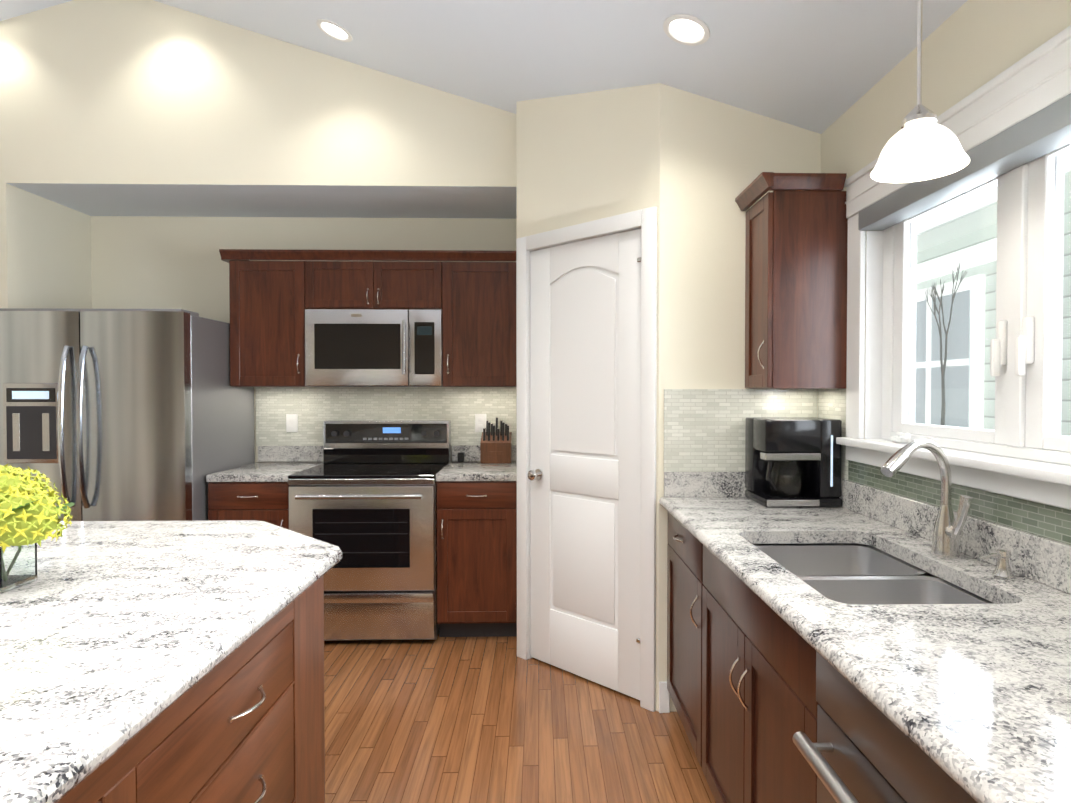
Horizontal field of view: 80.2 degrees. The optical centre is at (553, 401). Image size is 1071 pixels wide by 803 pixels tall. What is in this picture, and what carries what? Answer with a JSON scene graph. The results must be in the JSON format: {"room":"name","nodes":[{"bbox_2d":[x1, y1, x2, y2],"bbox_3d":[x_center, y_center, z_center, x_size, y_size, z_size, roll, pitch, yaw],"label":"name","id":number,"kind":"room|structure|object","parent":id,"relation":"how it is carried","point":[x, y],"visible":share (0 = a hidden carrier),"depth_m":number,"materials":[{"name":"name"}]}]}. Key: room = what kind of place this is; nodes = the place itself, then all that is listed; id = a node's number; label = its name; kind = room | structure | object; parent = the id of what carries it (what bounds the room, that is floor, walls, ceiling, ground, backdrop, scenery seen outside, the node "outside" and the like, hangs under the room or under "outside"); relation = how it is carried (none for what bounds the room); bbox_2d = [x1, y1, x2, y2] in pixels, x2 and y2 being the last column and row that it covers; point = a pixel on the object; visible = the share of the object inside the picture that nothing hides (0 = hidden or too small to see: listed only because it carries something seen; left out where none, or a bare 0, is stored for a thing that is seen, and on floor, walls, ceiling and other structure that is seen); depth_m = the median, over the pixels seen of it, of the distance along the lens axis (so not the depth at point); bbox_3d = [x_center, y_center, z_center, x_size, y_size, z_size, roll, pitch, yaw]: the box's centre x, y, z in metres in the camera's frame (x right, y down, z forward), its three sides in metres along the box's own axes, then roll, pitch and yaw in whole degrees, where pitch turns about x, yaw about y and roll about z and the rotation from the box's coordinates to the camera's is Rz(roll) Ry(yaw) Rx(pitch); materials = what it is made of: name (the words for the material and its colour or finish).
{"room":"kitchen","nodes":[
{"label":"kitchen","id":0,"kind":"room"},
{"bbox_2d":[0,0,967,218],"bbox_3d":[-1.543,-1.601,0.495,5.430,1.029,7.180,0,1,-1],"label":"ceiling","id":1,"kind":"structure","parent":0,"point":[819,66],"depth_m":2.66,"materials":[{"name":"white paint"}]},
{"bbox_2d":[317,19,351,41],"bbox_3d":[-1.050,-1.780,3.054,0.163,0.053,0.170,0,1,-1],"label":"recessed light","id":2,"kind":"object","parent":1,"relation":"in","point":[334,30],"visible":1,"depth_m":3.05,"materials":[{"name":"white"}]},
{"bbox_2d":[663,14,709,45],"bbox_3d":[0.471,-1.312,2.249,0.163,0.053,0.170,0,1,-1],"label":"recessed light","id":3,"kind":"object","parent":1,"relation":"in","point":[686,29],"visible":1,"depth_m":2.25,"materials":[{"name":"white"}]},
{"bbox_2d":[871,0,969,182],"bbox_3d":[0.847,-0.867,1.470,0.200,0.655,0.200,0,1,-1],"label":"pendant lamp","id":4,"kind":"object","parent":1,"relation":"hanging from","point":[922,145],"visible":1,"depth_m":1.46,"materials":[{"name":"white glass"}]},
{"bbox_2d":[324,634,715,802],"bbox_3d":[-1.393,1.352,0.548,5.730,0.001,7.180,0,1,-1],"label":"floor","id":5,"kind":"structure","parent":0,"point":[467,720],"depth_m":2.53,"materials":[{"name":"brown wood"}]},
{"bbox_2d":[0,308,254,520],"bbox_3d":[-2.337,0.414,3.547,0.945,1.775,0.872,0,1,-1],"label":"fridge","id":6,"kind":"object","parent":5,"relation":"on","point":[126,414],"visible":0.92,"depth_m":3.18,"materials":[{"name":"grey metal"}]},
{"bbox_2d":[56,560,339,802],"bbox_3d":[-1.283,0.905,1.134,1.396,0.876,2.080,0,1,-1],"label":"kitchen island","id":7,"kind":"object","parent":5,"relation":"on","point":[251,728],"depth_m":1.29,"materials":[{"name":"wood"}]},
{"bbox_2d":[0,520,341,802],"bbox_3d":[-1.302,0.481,1.125,1.438,0.109,2.158,0,1,-1],"label":"island countertop","id":8,"kind":"structure","parent":7,"relation":"on","point":[118,620],"depth_m":1.22,"materials":[{"name":"white stone"}]},
{"bbox_2d":[0,464,74,593],"bbox_3d":[-1.266,0.278,1.448,0.331,0.287,0.294,0,1,-1],"label":"flower vase","id":9,"kind":"object","parent":8,"relation":"on","point":[30,510],"visible":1,"depth_m":1.42,"materials":[{"name":"clear glass"}]},
{"bbox_2d":[206,462,323,528],"bbox_3d":[-1.633,0.842,3.694,0.433,0.915,0.657,0,1,-1],"label":"base cabinet","id":10,"kind":"object","parent":5,"relation":"on","point":[258,491],"visible":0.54,"depth_m":3.39,"materials":[{"name":"brown wood"}]},
{"bbox_2d":[288,420,450,640],"bbox_3d":[-1.026,0.704,3.672,0.774,1.160,0.705,0,1,-1],"label":"range","id":11,"kind":"object","parent":5,"relation":"on","point":[376,524],"visible":0.9,"depth_m":3.38,"materials":[{"name":"silver metal"}]},
{"bbox_2d":[436,461,516,636],"bbox_3d":[-0.419,0.841,3.721,0.436,0.915,0.657,0,1,-1],"label":"base cabinet","id":12,"kind":"object","parent":5,"relation":"on","point":[476,548],"visible":0.96,"depth_m":3.43,"materials":[{"name":"brown wood"}]},
{"bbox_2d":[458,452,463,461],"bbox_3d":[-0.579,0.348,3.985,0.040,0.059,0.040,0,1,-1],"label":"gadget","id":13,"kind":"object","parent":12,"relation":"on","point":[460,456],"visible":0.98,"depth_m":3.97,"materials":[{"name":"black plastic"}]},
{"bbox_2d":[480,417,511,462],"bbox_3d":[-0.355,0.238,3.956,0.187,0.281,0.128,0,1,-1],"label":"knife block","id":14,"kind":"object","parent":12,"relation":"on","point":[496,446],"visible":0.96,"depth_m":3.90,"materials":[{"name":"brown wood"}]},
{"bbox_2d":[667,512,769,770],"bbox_3d":[0.805,0.884,2.368,0.646,0.876,0.655,0,1,-1],"label":"base cabinet","id":15,"kind":"object","parent":5,"relation":"on","point":[697,580],"depth_m":2.25,"materials":[{"name":"brown wood"}]},
{"bbox_2d":[659,472,1070,802],"bbox_3d":[0.811,0.389,1.439,0.676,0.144,2.497,0,1,-1],"label":"countertop","id":16,"kind":"structure","parent":15,"relation":"on","point":[973,701],"depth_m":1.20,"materials":[{"name":"stone"}]},
{"bbox_2d":[745,417,841,507],"bbox_3d":[0.952,0.235,2.539,0.299,0.335,0.249,0,1,-1],"label":"coffee maker","id":17,"kind":"object","parent":16,"relation":"on","point":[792,461],"visible":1,"depth_m":2.43,"materials":[{"name":"black plastic"}]},
{"bbox_2d":[753,543,994,604],"bbox_3d":[0.792,0.559,1.678,0.444,0.200,0.714,0,1,-1],"label":"sink","id":18,"kind":"object","parent":16,"relation":"in","point":[855,573],"visible":0.12,"depth_m":1.67,"materials":[{"name":"silver metal"}]},
{"bbox_2d":[881,439,972,557],"bbox_3d":[0.963,0.258,1.673,0.266,0.319,0.155,0,1,-1],"label":"faucet","id":19,"kind":"object","parent":16,"relation":"on","point":[948,532],"visible":1,"depth_m":1.69,"materials":[{"name":"silver metal"}]},
{"bbox_2d":[977,549,1014,578],"bbox_3d":[1.053,0.388,1.525,0.098,0.064,0.046,0,1,-1],"label":"soap dispenser","id":20,"kind":"object","parent":16,"relation":"on","point":[1002,569],"visible":1,"depth_m":1.51,"materials":[{"name":"silver metal"}]},
{"bbox_2d":[703,608,818,802],"bbox_3d":[0.820,1.005,1.700,0.646,0.656,0.929,0,1,-1],"label":"base cabinet","id":21,"kind":"object","parent":5,"relation":"on","point":[741,671],"depth_m":1.58,"materials":[{"name":"brown wood"}]},
{"bbox_2d":[792,651,976,802],"bbox_3d":[0.802,0.910,0.924,0.704,0.871,0.610,0,1,-1],"label":"dishwasher","id":22,"kind":"object","parent":5,"relation":"on","point":[863,749],"visible":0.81,"depth_m":1.03,"materials":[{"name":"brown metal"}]},
{"bbox_2d":[0,0,1070,711],"bbox_3d":[-1.472,-0.381,0.467,5.570,3.469,7.080,0,1,-1],"label":"wall","id":23,"kind":"structure","parent":0,"point":[122,92],"depth_m":3.34,"materials":[{"name":"beige paint"}]},
{"bbox_2d":[223,257,307,386],"bbox_3d":[-1.649,-0.451,3.827,0.433,0.724,0.347,0,1,-1],"label":"upper cabinet","id":24,"kind":"object","parent":23,"relation":"attached to","point":[270,302],"depth_m":3.66,"materials":[{"name":"brown wood"}]},
{"bbox_2d":[307,257,438,309],"bbox_3d":[-1.040,-0.676,3.836,0.786,0.275,0.347,0,1,-1],"label":"upper cabinet","id":25,"kind":"object","parent":23,"relation":"attached to","point":[344,282],"depth_m":3.67,"materials":[{"name":"brown wood"}]},
{"bbox_2d":[305,309,442,386],"bbox_3d":[-1.039,-0.312,3.815,0.782,0.446,0.400,0,1,-1],"label":"microwave","id":26,"kind":"object","parent":25,"relation":"attached to","point":[373,347],"visible":1,"depth_m":3.66,"materials":[{"name":"silver metal"}]},
{"bbox_2d":[255,387,516,461],"bbox_3d":[-1.040,0.143,4.015,1.664,0.468,0.020,0,1,-1],"label":"backsplash","id":27,"kind":"structure","parent":23,"relation":"attached to","point":[314,408],"depth_m":4.01,"materials":[{"name":"tile"}]},
{"bbox_2d":[286,414,297,431],"bbox_3d":[-1.644,0.136,3.999,0.072,0.115,0.008,0,1,-1],"label":"electrical outlet","id":28,"kind":"object","parent":27,"relation":"attached to","point":[291,422],"visible":1,"depth_m":4.00,"materials":[{"name":"white plastic"}]},
{"bbox_2d":[475,414,485,431],"bbox_3d":[-0.460,0.136,4.025,0.072,0.115,0.008,0,1,-1],"label":"electrical outlet","id":29,"kind":"object","parent":27,"relation":"attached to","point":[480,422],"visible":0.94,"depth_m":4.02,"materials":[{"name":"white plastic"}]},
{"bbox_2d":[439,257,516,386],"bbox_3d":[-0.426,-0.452,3.854,0.443,0.724,0.347,0,1,-1],"label":"upper cabinet","id":30,"kind":"object","parent":23,"relation":"attached to","point":[477,300],"depth_m":3.69,"materials":[{"name":"brown wood"}]},
{"bbox_2d":[527,229,640,699],"bbox_3d":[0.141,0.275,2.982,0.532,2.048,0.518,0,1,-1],"label":"pantry door","id":31,"kind":"structure","parent":23,"relation":"in","point":[584,475],"depth_m":2.96,"materials":[{"name":"white wood"}]},
{"bbox_2d":[516,206,656,711],"bbox_3d":[0.162,0.244,3.004,0.836,2.133,0.130,1,1,43],"label":"door frame","id":32,"kind":"structure","parent":23,"relation":"attached to","point":[644,220],"depth_m":2.73,"materials":[{"name":"white wood"}]},
{"bbox_2d":[659,682,669,712],"bbox_3d":[-1.535,1.294,0.179,5.426,0.130,6.446,0,1,-1],"label":"baseboard","id":33,"kind":"structure","parent":23,"relation":"attached to","point":[664,700],"depth_m":2.68,"materials":[{"name":"white wood"}]},
{"bbox_2d":[735,172,847,388],"bbox_3d":[0.946,-0.450,2.515,0.360,0.797,0.323,0,1,-1],"label":"upper cabinet","id":34,"kind":"object","parent":23,"relation":"attached to","point":[796,281],"visible":1,"depth_m":2.41,"materials":[{"name":"brown wood"}]},
{"bbox_2d":[664,389,1070,544],"bbox_3d":[0.821,0.143,1.436,0.658,0.347,2.498,0,1,-1],"label":"backsplash","id":35,"kind":"structure","parent":23,"relation":"attached to","point":[704,430],"depth_m":2.67,"materials":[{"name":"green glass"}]},
{"bbox_2d":[836,25,1070,509],"bbox_3d":[1.178,-0.292,1.651,0.180,1.052,1.512,0,1,-1],"label":"window","id":36,"kind":"structure","parent":23,"relation":"in","point":[1010,127],"depth_m":1.67,"materials":[{"name":"white wood"}]},
{"label":"outside","id":37,"kind":"structure","parent":0,"visible":0},
{"bbox_2d":[915,153,1070,435],"bbox_3d":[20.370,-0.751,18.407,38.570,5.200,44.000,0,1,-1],"label":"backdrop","id":38,"kind":"structure","parent":37,"point":[934,310],"depth_m":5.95,"materials":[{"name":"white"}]}
]}

